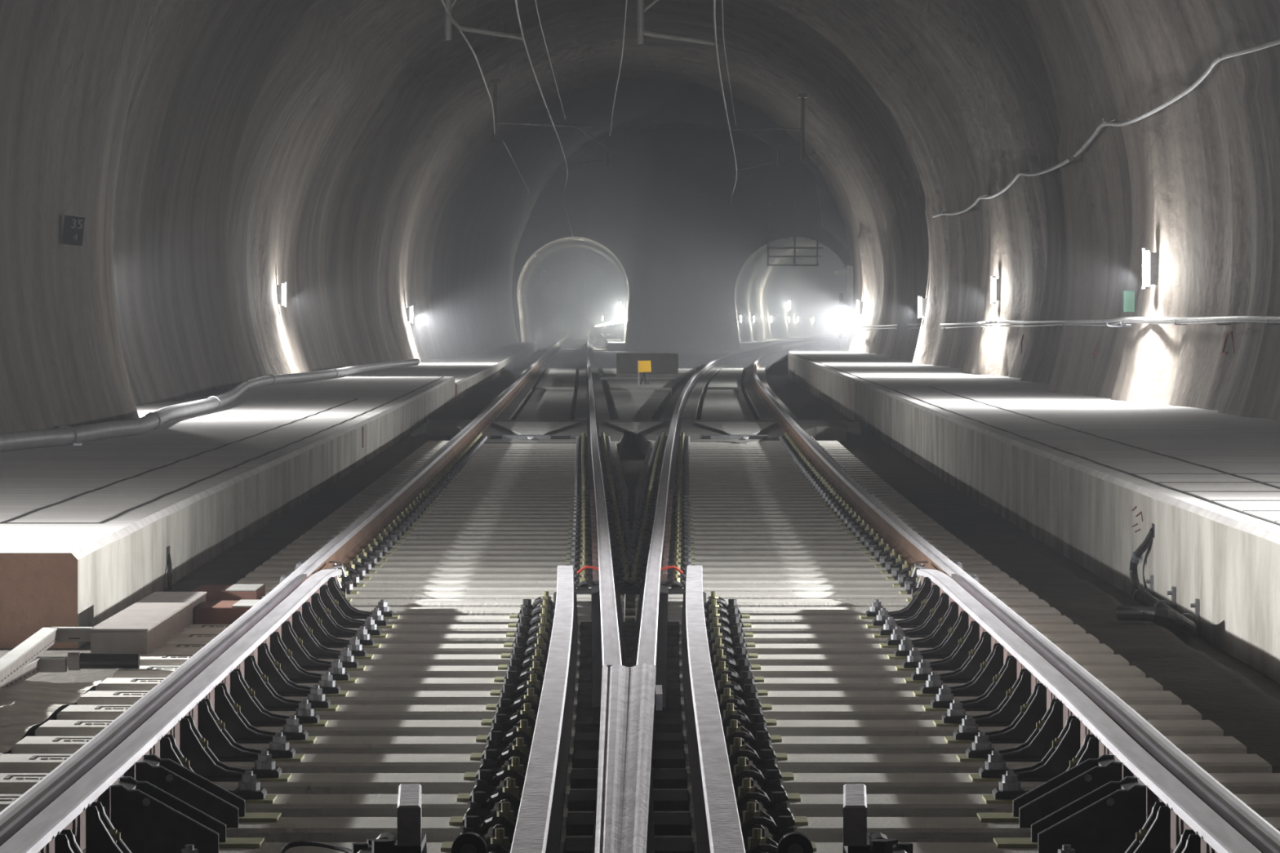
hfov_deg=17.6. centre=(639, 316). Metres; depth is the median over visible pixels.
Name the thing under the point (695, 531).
sleeper
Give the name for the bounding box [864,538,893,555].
fastener
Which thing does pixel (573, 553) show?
rail fastening
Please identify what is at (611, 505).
rail fastening
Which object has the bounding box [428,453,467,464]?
rail fastening
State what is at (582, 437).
rail fastening
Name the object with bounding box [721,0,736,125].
overhead wire
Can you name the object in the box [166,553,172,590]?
hose
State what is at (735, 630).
fastener
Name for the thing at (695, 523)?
sleeper
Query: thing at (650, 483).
rail fastening
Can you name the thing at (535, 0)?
overhead wire
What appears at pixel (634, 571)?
fastener
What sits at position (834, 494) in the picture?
rail fastening
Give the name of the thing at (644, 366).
marker
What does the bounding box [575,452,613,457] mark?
rail fastening
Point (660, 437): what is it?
rail fastening
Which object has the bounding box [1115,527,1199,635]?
hose
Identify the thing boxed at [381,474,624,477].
sleeper
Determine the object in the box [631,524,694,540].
rail fastening
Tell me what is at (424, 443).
sleeper
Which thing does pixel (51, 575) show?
platform
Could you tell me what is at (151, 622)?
concrete block
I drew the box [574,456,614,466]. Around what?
rail fastening
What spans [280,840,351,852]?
cable
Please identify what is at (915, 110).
wall
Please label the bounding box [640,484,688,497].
rail fastening
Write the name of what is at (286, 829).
sleeper
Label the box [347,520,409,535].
rail fastening
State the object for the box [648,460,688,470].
rail fastening
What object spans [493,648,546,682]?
fastener
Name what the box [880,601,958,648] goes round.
brace
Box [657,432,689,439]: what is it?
rail fastening
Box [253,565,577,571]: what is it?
sleeper
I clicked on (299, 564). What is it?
bracket
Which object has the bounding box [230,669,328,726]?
brace
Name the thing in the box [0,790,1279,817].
sleeper
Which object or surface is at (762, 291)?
wall
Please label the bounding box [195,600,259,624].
box
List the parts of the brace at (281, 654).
plate, plate, plate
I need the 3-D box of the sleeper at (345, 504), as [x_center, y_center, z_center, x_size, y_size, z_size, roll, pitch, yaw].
[-1.238,1.600,33.209,2.279,0.200,0.290,0,0,0]
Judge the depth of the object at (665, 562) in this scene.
23.58 m
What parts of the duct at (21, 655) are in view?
duct lid, duct lid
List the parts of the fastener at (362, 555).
plate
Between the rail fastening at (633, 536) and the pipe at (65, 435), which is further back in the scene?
the pipe at (65, 435)
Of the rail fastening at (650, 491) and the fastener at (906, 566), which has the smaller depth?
the fastener at (906, 566)
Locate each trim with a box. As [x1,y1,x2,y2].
[0,398,358,524]
[0,522,99,524]
[97,376,443,524]
[602,334,625,350]
[739,333,839,350]
[798,355,1279,525]
[929,386,1279,488]
[1132,473,1279,474]
[1157,482,1279,483]
[1185,491,1279,492]
[1212,500,1279,501]
[1242,510,1279,511]
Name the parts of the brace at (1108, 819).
plate, plate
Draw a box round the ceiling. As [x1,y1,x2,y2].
[425,0,853,182]
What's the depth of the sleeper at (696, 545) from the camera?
27.09 m
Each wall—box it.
[0,0,548,433]
[511,128,848,351]
[516,236,629,342]
[734,236,846,348]
[764,0,1279,421]
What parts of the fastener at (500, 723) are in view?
plate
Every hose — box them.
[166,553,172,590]
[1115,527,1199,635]
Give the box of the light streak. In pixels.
[595,317,626,326]
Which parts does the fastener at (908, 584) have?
plate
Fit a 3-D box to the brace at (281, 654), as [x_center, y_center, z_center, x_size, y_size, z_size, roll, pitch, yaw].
[-1.340,1.400,17.018,0.350,0.200,0.150,0,0,0]
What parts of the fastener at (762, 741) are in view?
plate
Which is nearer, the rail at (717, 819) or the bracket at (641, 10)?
the rail at (717, 819)
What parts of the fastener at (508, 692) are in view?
plate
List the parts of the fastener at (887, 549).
plate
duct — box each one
[0,626,93,685]
[0,656,66,688]
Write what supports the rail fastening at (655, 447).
on the sleeper at (647, 452)
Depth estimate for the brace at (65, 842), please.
10.39 m
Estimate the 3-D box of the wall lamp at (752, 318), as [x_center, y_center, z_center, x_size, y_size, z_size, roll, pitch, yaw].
[5.935,0.136,219.250,0.267,0.375,0.070,0,0,0]
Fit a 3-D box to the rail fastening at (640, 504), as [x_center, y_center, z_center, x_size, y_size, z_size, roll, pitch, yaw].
[0.195,1.448,32.013,0.424,0.105,0.150,0,0,0]
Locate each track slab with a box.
[515,389,573,419]
[535,368,576,397]
[602,368,696,397]
[609,390,671,419]
[701,389,755,419]
[707,368,743,389]
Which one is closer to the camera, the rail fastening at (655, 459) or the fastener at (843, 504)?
the fastener at (843, 504)
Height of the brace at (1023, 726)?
0.200 m
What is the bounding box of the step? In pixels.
[600,376,682,388]
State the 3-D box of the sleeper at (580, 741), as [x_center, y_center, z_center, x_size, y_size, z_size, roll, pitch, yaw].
[-0.038,1.594,14.671,4.332,0.212,0.294,0,0,0]
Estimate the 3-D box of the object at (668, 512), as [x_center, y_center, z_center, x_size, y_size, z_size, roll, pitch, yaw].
[0.209,1.407,29.616,0.032,0.045,0.100,0,0,0]
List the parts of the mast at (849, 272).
bracket arm, post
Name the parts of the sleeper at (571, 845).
crossing plate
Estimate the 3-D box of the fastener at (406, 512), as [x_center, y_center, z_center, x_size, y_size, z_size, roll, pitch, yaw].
[-1.809,1.448,30.219,0.424,0.105,0.150,0,0,0]
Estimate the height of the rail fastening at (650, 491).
0.105 m
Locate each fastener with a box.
[279,575,358,594]
[288,567,364,586]
[303,555,376,573]
[310,549,382,567]
[317,543,386,561]
[324,538,392,555]
[330,533,396,550]
[336,528,401,545]
[342,524,405,540]
[346,560,370,580]
[362,507,421,522]
[440,801,516,851]
[448,777,521,825]
[457,756,526,802]
[463,737,529,780]
[470,719,533,760]
[475,702,536,742]
[480,688,539,725]
[484,827,511,852]
[485,674,542,710]
[489,661,544,695]
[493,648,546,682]
[497,637,548,670]
[501,626,550,658]
[503,617,551,647]
[506,608,553,637]
[507,599,555,627]
[509,591,555,618]
[573,560,632,580]
[573,567,640,586]
[573,573,641,594]
[617,573,686,594]
[619,567,686,586]
[627,560,687,580]
[703,591,750,618]
[704,599,751,627]
[705,608,753,637]
[706,617,755,647]
[707,626,758,658]
[709,637,760,670]
[711,648,764,682]
[713,661,768,695]
[715,674,772,710]
[718,688,776,725]
[720,702,782,742]
[724,719,787,760]
[727,737,794,780]
[731,756,800,802]
[735,777,808,826]
[739,801,816,851]
[744,827,777,852]
[829,500,885,515]
[832,503,889,518]
[835,507,894,522]
[839,511,899,526]
[843,515,904,531]
[847,520,909,535]
[851,524,915,540]
[855,528,920,545]
[859,533,926,550]
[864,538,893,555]
[869,543,897,561]
[875,549,904,567]
[880,555,953,573]
[886,560,911,580]
[892,567,969,586]
[898,575,920,594]
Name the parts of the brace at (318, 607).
plate, plate, plate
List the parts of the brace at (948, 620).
plate, plate, plate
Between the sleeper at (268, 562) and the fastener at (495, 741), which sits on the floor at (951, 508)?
the sleeper at (268, 562)
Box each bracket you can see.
[279,574,288,583]
[294,561,303,570]
[444,0,524,40]
[490,79,608,166]
[637,0,715,45]
[731,93,807,171]
[954,561,963,569]
[969,574,979,583]
[1266,320,1279,324]
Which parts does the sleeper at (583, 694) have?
crossing plate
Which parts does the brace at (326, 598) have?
plate, plate, plate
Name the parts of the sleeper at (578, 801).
crossing plate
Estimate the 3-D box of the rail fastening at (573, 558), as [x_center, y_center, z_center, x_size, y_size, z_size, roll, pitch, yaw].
[-0.232,1.448,24.837,0.424,0.105,0.150,0,0,0]
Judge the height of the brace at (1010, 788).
0.200 m
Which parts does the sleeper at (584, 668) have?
crossing plate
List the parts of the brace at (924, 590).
plate, plate, plate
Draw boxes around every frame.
[488,435,574,439]
[700,435,768,439]
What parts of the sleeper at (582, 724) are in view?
crossing plate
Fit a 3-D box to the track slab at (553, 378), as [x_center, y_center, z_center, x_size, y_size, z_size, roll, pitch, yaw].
[-2.001,1.585,102.100,1.263,0.230,31.800,0,0,0]
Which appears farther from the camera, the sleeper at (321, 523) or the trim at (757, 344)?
the trim at (757, 344)
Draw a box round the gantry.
[766,200,823,266]
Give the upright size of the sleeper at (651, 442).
0.200 m
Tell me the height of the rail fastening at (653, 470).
0.100 m
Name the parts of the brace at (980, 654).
plate, plate, plate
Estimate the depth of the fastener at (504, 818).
11.65 m
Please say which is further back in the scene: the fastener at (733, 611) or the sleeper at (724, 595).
the sleeper at (724, 595)
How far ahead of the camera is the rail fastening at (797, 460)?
41.56 m
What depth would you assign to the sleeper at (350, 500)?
33.73 m
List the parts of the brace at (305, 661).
plate, plate, plate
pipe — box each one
[0,358,419,451]
[66,651,140,670]
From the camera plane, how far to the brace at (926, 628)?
19.36 m
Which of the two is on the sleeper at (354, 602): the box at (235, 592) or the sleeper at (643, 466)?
the box at (235, 592)
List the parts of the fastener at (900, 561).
plate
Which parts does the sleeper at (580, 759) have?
crossing plate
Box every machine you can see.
[351,783,487,852]
[777,783,912,852]
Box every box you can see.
[191,584,265,600]
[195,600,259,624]
[1122,290,1134,311]
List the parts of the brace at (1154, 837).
plate, plate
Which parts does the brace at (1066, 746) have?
plate, plate, plate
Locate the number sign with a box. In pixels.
[62,215,84,245]
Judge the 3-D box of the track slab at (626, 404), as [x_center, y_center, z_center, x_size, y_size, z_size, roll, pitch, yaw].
[0.014,1.610,72.900,1.267,0.180,25.200,0,0,0]
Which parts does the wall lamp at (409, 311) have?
plate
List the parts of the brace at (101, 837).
plate, plate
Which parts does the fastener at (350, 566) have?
plate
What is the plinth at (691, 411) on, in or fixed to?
on the floor at (951, 508)
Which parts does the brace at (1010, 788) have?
plate, plate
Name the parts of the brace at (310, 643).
plate, plate, plate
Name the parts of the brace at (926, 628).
plate, plate, plate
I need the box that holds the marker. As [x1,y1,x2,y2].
[637,360,651,384]
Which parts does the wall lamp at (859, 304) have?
plate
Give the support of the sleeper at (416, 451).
on the floor at (951, 508)
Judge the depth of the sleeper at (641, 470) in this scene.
40.34 m
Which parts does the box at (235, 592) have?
lid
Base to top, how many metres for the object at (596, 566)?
0.045 m
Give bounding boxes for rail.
[0,334,568,846]
[0,568,342,852]
[510,565,577,852]
[585,334,627,711]
[591,662,662,852]
[630,335,839,711]
[681,565,745,852]
[751,338,1279,852]
[916,568,1262,852]
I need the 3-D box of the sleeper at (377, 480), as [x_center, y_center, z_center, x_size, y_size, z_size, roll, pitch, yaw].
[-1.281,1.600,37.993,2.297,0.200,0.290,0,0,0]
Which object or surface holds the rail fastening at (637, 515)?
on the sleeper at (695, 523)
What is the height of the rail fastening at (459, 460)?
0.100 m
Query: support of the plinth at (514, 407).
on the floor at (951, 508)
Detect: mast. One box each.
[835,266,853,350]
[839,293,843,338]
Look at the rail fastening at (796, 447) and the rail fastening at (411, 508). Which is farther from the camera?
the rail fastening at (796, 447)
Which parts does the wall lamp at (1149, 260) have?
plate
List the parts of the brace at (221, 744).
plate, plate, plate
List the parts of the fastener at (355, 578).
plate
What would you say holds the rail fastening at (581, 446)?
on the sleeper at (408, 455)
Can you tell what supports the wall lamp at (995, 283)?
attached to the wall at (915, 110)
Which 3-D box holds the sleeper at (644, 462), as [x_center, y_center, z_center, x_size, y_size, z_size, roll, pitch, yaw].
[1.167,1.600,42.777,2.260,0.200,0.290,0,0,0]
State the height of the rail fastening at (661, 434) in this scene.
0.100 m
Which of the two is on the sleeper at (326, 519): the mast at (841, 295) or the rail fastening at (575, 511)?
the rail fastening at (575, 511)
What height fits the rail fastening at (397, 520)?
0.105 m
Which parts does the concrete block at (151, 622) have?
lid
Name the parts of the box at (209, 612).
lid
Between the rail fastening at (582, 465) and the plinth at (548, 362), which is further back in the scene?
the plinth at (548, 362)
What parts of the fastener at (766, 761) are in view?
plate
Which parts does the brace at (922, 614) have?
plate, plate, plate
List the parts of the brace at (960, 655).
plate, plate, plate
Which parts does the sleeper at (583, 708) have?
crossing plate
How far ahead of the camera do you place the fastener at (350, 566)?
23.62 m
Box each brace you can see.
[54,829,82,852]
[85,801,198,852]
[110,776,264,852]
[135,754,280,827]
[160,734,276,804]
[179,715,291,782]
[197,698,304,761]
[214,683,316,743]
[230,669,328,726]
[244,655,338,711]
[257,643,348,697]
[270,631,357,683]
[281,621,365,671]
[292,611,373,658]
[302,601,381,648]
[311,593,387,638]
[320,585,394,628]
[327,577,399,619]
[859,577,931,619]
[866,585,939,628]
[872,593,948,638]
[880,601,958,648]
[887,611,968,658]
[895,621,979,671]
[903,631,991,683]
[912,643,1003,697]
[922,655,1017,711]
[933,669,1031,726]
[944,683,1046,743]
[956,698,1062,761]
[968,715,1079,782]
[977,754,1122,827]
[982,734,1098,804]
[993,776,1146,852]
[1057,801,1170,852]
[1173,829,1200,852]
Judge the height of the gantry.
3.186 m
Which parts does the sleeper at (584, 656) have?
crossing plate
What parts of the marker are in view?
post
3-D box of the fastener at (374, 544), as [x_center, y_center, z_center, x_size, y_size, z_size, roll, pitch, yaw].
[-1.773,1.448,26.033,0.424,0.105,0.150,0,0,0]
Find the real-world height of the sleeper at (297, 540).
0.200 m
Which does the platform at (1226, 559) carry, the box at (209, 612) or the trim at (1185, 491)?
the trim at (1185, 491)
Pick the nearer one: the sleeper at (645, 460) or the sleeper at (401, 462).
the sleeper at (401, 462)
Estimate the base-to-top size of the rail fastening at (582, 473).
0.100 m
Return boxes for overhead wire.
[440,0,495,133]
[502,140,530,193]
[515,0,573,239]
[534,0,565,119]
[609,0,626,136]
[713,0,789,239]
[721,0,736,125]
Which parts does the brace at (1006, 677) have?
plate, plate, plate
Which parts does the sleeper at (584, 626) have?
crossing plate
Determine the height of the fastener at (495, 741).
0.130 m
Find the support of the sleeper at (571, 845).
on the floor at (951, 508)
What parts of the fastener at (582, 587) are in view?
plate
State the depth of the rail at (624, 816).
12.18 m
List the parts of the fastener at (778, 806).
plate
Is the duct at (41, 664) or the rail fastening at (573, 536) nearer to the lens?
the duct at (41, 664)
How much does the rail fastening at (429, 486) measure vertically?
0.100 m
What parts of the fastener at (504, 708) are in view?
plate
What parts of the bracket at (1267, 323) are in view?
bracket arm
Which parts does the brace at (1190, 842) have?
plate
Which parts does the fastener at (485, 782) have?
plate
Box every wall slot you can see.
[166,546,169,562]
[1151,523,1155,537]
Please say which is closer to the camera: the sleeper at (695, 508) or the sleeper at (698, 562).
the sleeper at (698, 562)
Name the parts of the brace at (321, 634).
plate, plate, plate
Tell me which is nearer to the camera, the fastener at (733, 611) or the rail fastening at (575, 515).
the fastener at (733, 611)
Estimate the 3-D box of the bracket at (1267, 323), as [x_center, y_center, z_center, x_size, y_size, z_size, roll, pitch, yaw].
[6.430,0.059,41.850,0.200,0.050,0.030,0,0,0]
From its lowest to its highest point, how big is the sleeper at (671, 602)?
0.200 m
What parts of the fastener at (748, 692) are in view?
plate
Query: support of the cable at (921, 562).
attached to the rail at (908, 544)
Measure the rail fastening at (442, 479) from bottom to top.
0.100 m
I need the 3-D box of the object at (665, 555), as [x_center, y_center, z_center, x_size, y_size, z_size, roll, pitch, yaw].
[0.151,1.407,24.234,0.032,0.045,0.100,0,0,0]
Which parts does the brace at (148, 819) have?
plate, plate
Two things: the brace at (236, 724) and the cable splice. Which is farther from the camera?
the cable splice
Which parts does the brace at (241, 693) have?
plate, plate, plate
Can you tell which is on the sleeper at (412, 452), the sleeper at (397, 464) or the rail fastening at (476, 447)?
the rail fastening at (476, 447)
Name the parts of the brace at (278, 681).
plate, plate, plate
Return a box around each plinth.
[473,368,544,419]
[527,346,562,372]
[574,368,609,419]
[579,346,597,368]
[659,368,719,419]
[714,346,782,369]
[743,368,796,419]
[746,351,788,373]
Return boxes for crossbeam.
[426,419,846,458]
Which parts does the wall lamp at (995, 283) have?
plate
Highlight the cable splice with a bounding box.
[1106,322,1129,327]
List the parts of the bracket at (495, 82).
drop post, ceiling plate, arm, steady arm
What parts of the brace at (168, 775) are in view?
plate, plate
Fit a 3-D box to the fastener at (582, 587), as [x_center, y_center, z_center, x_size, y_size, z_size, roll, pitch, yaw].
[-0.202,1.448,22.445,0.424,0.105,0.150,0,0,0]
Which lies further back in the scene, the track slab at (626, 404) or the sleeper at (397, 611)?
the track slab at (626, 404)
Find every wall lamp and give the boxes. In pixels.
[276,282,286,306]
[405,305,413,323]
[737,315,741,322]
[750,315,754,322]
[788,300,791,310]
[856,299,862,315]
[917,296,926,318]
[990,275,1000,303]
[1142,248,1158,288]
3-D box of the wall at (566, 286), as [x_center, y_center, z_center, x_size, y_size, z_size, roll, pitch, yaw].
[-3.883,-1.054,252.500,6.727,5.880,95.000,0,0,0]
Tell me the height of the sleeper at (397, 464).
0.200 m
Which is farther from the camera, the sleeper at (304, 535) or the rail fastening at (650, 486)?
the rail fastening at (650, 486)
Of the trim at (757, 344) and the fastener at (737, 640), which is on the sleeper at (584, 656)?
the fastener at (737, 640)
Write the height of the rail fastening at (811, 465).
0.100 m
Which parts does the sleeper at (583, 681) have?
crossing plate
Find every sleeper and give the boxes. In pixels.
[0,750,1271,773]
[0,768,1279,794]
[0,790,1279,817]
[11,733,1247,754]
[35,716,1223,736]
[56,701,1201,719]
[76,687,1182,705]
[95,675,1163,690]
[113,662,1145,677]
[139,651,1128,666]
[150,640,1113,654]
[165,631,1099,644]
[181,622,1085,633]
[194,615,623,624]
[218,837,1037,852]
[226,813,1279,842]
[235,577,625,616]
[244,571,577,577]
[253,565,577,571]
[262,560,626,595]
[263,584,591,591]
[265,591,624,601]
[270,554,578,559]
[277,548,578,554]
[284,543,626,548]
[292,538,625,543]
[298,533,624,538]
[304,529,572,533]
[311,525,622,529]
[316,521,572,525]
[322,517,573,521]
[327,513,627,517]
[332,510,627,515]
[337,506,627,511]
[342,502,627,507]
[346,499,627,503]
[348,599,624,622]
[351,496,627,500]
[354,607,623,617]
[355,493,627,497]
[360,490,627,493]
[363,487,627,491]
[367,484,626,487]
[370,482,626,484]
[373,479,625,482]
[377,476,625,479]
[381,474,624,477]
[384,471,623,475]
[387,470,622,472]
[390,467,622,470]
[393,465,622,467]
[396,463,621,466]
[399,461,620,463]
[401,459,620,462]
[404,457,619,459]
[407,455,619,457]
[409,453,618,455]
[411,452,618,454]
[413,449,617,452]
[417,448,617,450]
[418,446,617,448]
[421,444,617,447]
[423,443,616,445]
[425,442,616,444]
[426,440,448,442]
[635,484,891,488]
[635,487,895,491]
[635,490,898,494]
[635,493,902,497]
[635,496,906,500]
[635,499,910,503]
[635,502,915,507]
[635,506,919,511]
[635,510,924,513]
[635,533,956,546]
[635,543,970,548]
[635,591,1039,601]
[635,599,1049,612]
[635,607,1061,622]
[635,615,1073,624]
[636,482,888,484]
[636,538,963,543]
[637,479,885,482]
[638,476,881,479]
[639,474,878,477]
[639,525,945,529]
[640,470,872,471]
[640,471,875,474]
[640,577,1018,584]
[641,467,871,470]
[642,463,865,466]
[642,465,867,467]
[643,461,862,463]
[643,565,1000,571]
[644,457,857,459]
[644,459,860,461]
[645,455,855,457]
[646,452,851,453]
[646,453,853,455]
[647,449,849,452]
[648,444,843,447]
[648,446,846,448]
[648,448,847,450]
[649,443,841,445]
[650,442,840,444]
[668,584,1028,591]
[682,571,1009,577]
[683,548,977,554]
[683,554,984,559]
[683,560,992,565]
[689,513,928,517]
[689,517,933,521]
[689,521,939,525]
[690,529,951,533]
[757,440,838,442]
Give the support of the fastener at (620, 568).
on the sleeper at (244, 580)
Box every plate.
[409,422,426,436]
[492,422,579,439]
[605,422,663,434]
[693,422,776,439]
[846,422,861,435]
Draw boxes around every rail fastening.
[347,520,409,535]
[352,515,413,531]
[367,503,425,518]
[371,500,428,515]
[376,497,431,511]
[380,493,434,507]
[383,490,437,504]
[387,488,436,500]
[391,484,439,497]
[393,511,417,526]
[395,482,441,494]
[398,479,444,491]
[404,474,449,485]
[407,471,451,483]
[410,469,453,480]
[413,466,456,477]
[416,464,457,475]
[418,462,460,472]
[421,460,462,471]
[423,457,464,468]
[426,456,466,466]
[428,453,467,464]
[431,452,469,462]
[431,476,447,488]
[433,449,471,460]
[435,448,472,457]
[437,446,474,456]
[441,443,477,452]
[443,441,479,450]
[445,440,480,448]
[447,438,481,447]
[448,436,483,445]
[450,435,484,444]
[453,432,487,439]
[466,444,475,454]
[565,549,635,567]
[566,538,634,555]
[566,543,635,561]
[567,528,631,545]
[567,533,632,550]
[568,503,626,518]
[568,507,626,522]
[568,511,628,526]
[568,515,629,531]
[568,520,630,535]
[568,524,631,540]
[569,493,623,507]
[569,497,624,511]
[569,500,625,515]
[569,555,633,573]
[570,490,623,503]
[573,474,618,485]
[573,476,619,488]
[573,479,620,491]
[573,482,621,494]
[573,484,622,497]
[573,488,622,500]
[574,453,613,462]
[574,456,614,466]
[574,457,615,467]
[574,460,615,470]
[574,462,616,472]
[574,464,616,475]
[574,466,617,477]
[574,469,617,479]
[574,471,618,483]
[575,443,612,452]
[575,444,612,453]
[575,446,612,452]
[575,448,613,453]
[575,449,613,457]
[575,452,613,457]
[576,434,609,439]
[576,435,610,443]
[576,436,610,444]
[576,438,610,446]
[576,440,611,448]
[576,441,611,450]
[577,432,609,437]
[625,549,695,567]
[626,543,695,561]
[626,555,691,573]
[627,538,694,555]
[629,533,694,550]
[631,520,693,535]
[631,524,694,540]
[631,528,694,545]
[633,515,693,531]
[634,511,693,526]
[635,503,693,518]
[635,507,693,522]
[636,500,693,515]
[637,497,693,511]
[638,493,693,507]
[639,490,692,503]
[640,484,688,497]
[640,488,688,500]
[641,482,688,494]
[642,479,688,491]
[643,476,688,488]
[644,471,688,483]
[644,474,688,485]
[645,466,688,477]
[645,469,688,479]
[646,464,688,475]
[647,462,688,472]
[648,456,688,464]
[648,457,688,466]
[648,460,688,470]
[649,453,688,463]
[650,452,688,462]
[651,448,688,457]
[651,449,688,459]
[652,446,688,453]
[653,441,689,450]
[653,443,689,452]
[653,444,688,450]
[654,438,689,446]
[654,440,689,448]
[655,435,689,441]
[655,436,689,441]
[656,434,689,439]
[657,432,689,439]
[778,432,812,440]
[780,434,813,442]
[782,436,816,445]
[783,438,817,447]
[784,440,819,447]
[785,441,821,450]
[786,443,822,450]
[787,444,824,454]
[789,446,826,453]
[790,448,828,457]
[791,449,830,460]
[793,452,831,462]
[795,453,834,464]
[795,456,835,466]
[797,457,838,468]
[799,460,839,470]
[800,462,842,472]
[802,464,844,475]
[804,466,847,477]
[806,469,849,479]
[808,471,853,483]
[810,474,855,485]
[812,476,857,488]
[814,479,861,491]
[817,482,864,494]
[819,484,867,497]
[821,490,874,504]
[822,488,871,500]
[823,493,878,507]
[826,497,881,511]
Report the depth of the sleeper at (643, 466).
41.44 m
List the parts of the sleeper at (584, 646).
crossing plate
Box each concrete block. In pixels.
[88,591,206,654]
[616,352,678,373]
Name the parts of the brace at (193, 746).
plate, plate, plate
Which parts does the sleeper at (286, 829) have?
crossing plate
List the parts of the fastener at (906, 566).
plate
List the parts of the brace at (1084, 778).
plate, plate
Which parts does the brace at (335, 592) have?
plate, plate, plate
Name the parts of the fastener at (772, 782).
plate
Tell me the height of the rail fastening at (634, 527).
0.105 m
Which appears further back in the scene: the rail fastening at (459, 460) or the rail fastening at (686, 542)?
the rail fastening at (459, 460)
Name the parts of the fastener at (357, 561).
plate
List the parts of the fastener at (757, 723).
plate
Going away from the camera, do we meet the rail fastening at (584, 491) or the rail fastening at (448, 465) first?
the rail fastening at (584, 491)
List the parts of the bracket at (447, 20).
drop post, arm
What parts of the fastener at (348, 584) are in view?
plate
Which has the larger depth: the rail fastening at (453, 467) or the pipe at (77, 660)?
the rail fastening at (453, 467)
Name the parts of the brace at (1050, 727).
plate, plate, plate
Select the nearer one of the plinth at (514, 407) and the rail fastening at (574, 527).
the rail fastening at (574, 527)
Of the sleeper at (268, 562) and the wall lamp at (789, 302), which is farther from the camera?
the wall lamp at (789, 302)
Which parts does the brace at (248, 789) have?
plate, plate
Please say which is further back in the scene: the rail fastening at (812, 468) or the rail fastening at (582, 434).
the rail fastening at (582, 434)
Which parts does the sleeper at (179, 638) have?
crossing plate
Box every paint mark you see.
[1020,334,1023,353]
[1091,337,1100,359]
[1131,506,1142,532]
[1220,330,1234,354]
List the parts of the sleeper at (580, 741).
crossing plate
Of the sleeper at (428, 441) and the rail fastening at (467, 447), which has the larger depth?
the sleeper at (428, 441)
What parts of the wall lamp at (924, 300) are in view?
plate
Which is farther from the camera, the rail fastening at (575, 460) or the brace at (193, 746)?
the rail fastening at (575, 460)
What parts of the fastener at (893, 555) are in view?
plate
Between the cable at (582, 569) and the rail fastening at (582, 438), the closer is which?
the cable at (582, 569)
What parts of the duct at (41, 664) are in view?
duct lid, duct lid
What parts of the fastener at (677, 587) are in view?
plate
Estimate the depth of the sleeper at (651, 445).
48.03 m
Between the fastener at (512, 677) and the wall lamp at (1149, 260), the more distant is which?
the wall lamp at (1149, 260)
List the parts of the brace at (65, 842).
plate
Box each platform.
[0,376,454,648]
[345,342,537,400]
[787,350,1279,684]
[791,337,841,350]
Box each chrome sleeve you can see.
[333,563,350,587]
[337,577,346,597]
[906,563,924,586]
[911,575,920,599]
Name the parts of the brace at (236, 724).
plate, plate, plate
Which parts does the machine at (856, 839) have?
eye plate, clamp plate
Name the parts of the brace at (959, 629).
plate, plate, plate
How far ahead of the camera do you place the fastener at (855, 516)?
29.60 m
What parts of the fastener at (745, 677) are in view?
plate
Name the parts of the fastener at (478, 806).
plate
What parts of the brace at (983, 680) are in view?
plate, plate, plate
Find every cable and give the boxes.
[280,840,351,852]
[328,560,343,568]
[577,565,599,573]
[660,565,683,574]
[859,315,1279,327]
[859,320,1279,330]
[914,560,928,568]
[932,38,1279,217]
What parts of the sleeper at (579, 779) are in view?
crossing plate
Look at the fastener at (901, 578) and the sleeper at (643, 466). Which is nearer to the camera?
the fastener at (901, 578)
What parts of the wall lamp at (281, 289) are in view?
plate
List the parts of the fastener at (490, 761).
plate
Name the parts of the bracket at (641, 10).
drop post, arm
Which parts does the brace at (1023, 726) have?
plate, plate, plate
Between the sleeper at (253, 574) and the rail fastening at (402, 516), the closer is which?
the sleeper at (253, 574)
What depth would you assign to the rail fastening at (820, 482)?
36.18 m
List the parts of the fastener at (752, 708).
plate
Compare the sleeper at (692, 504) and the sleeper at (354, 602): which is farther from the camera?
the sleeper at (692, 504)
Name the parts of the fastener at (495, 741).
plate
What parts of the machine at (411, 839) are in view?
clamp plate, eye plate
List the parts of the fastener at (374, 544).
plate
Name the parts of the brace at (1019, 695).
plate, plate, plate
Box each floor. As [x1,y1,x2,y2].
[0,351,1279,755]
[0,372,520,683]
[537,339,625,351]
[734,342,809,351]
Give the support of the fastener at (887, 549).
on the sleeper at (698, 562)
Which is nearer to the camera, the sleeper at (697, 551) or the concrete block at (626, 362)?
the sleeper at (697, 551)
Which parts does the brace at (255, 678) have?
plate, plate, plate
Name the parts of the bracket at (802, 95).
steady arm, arm, ceiling plate, drop post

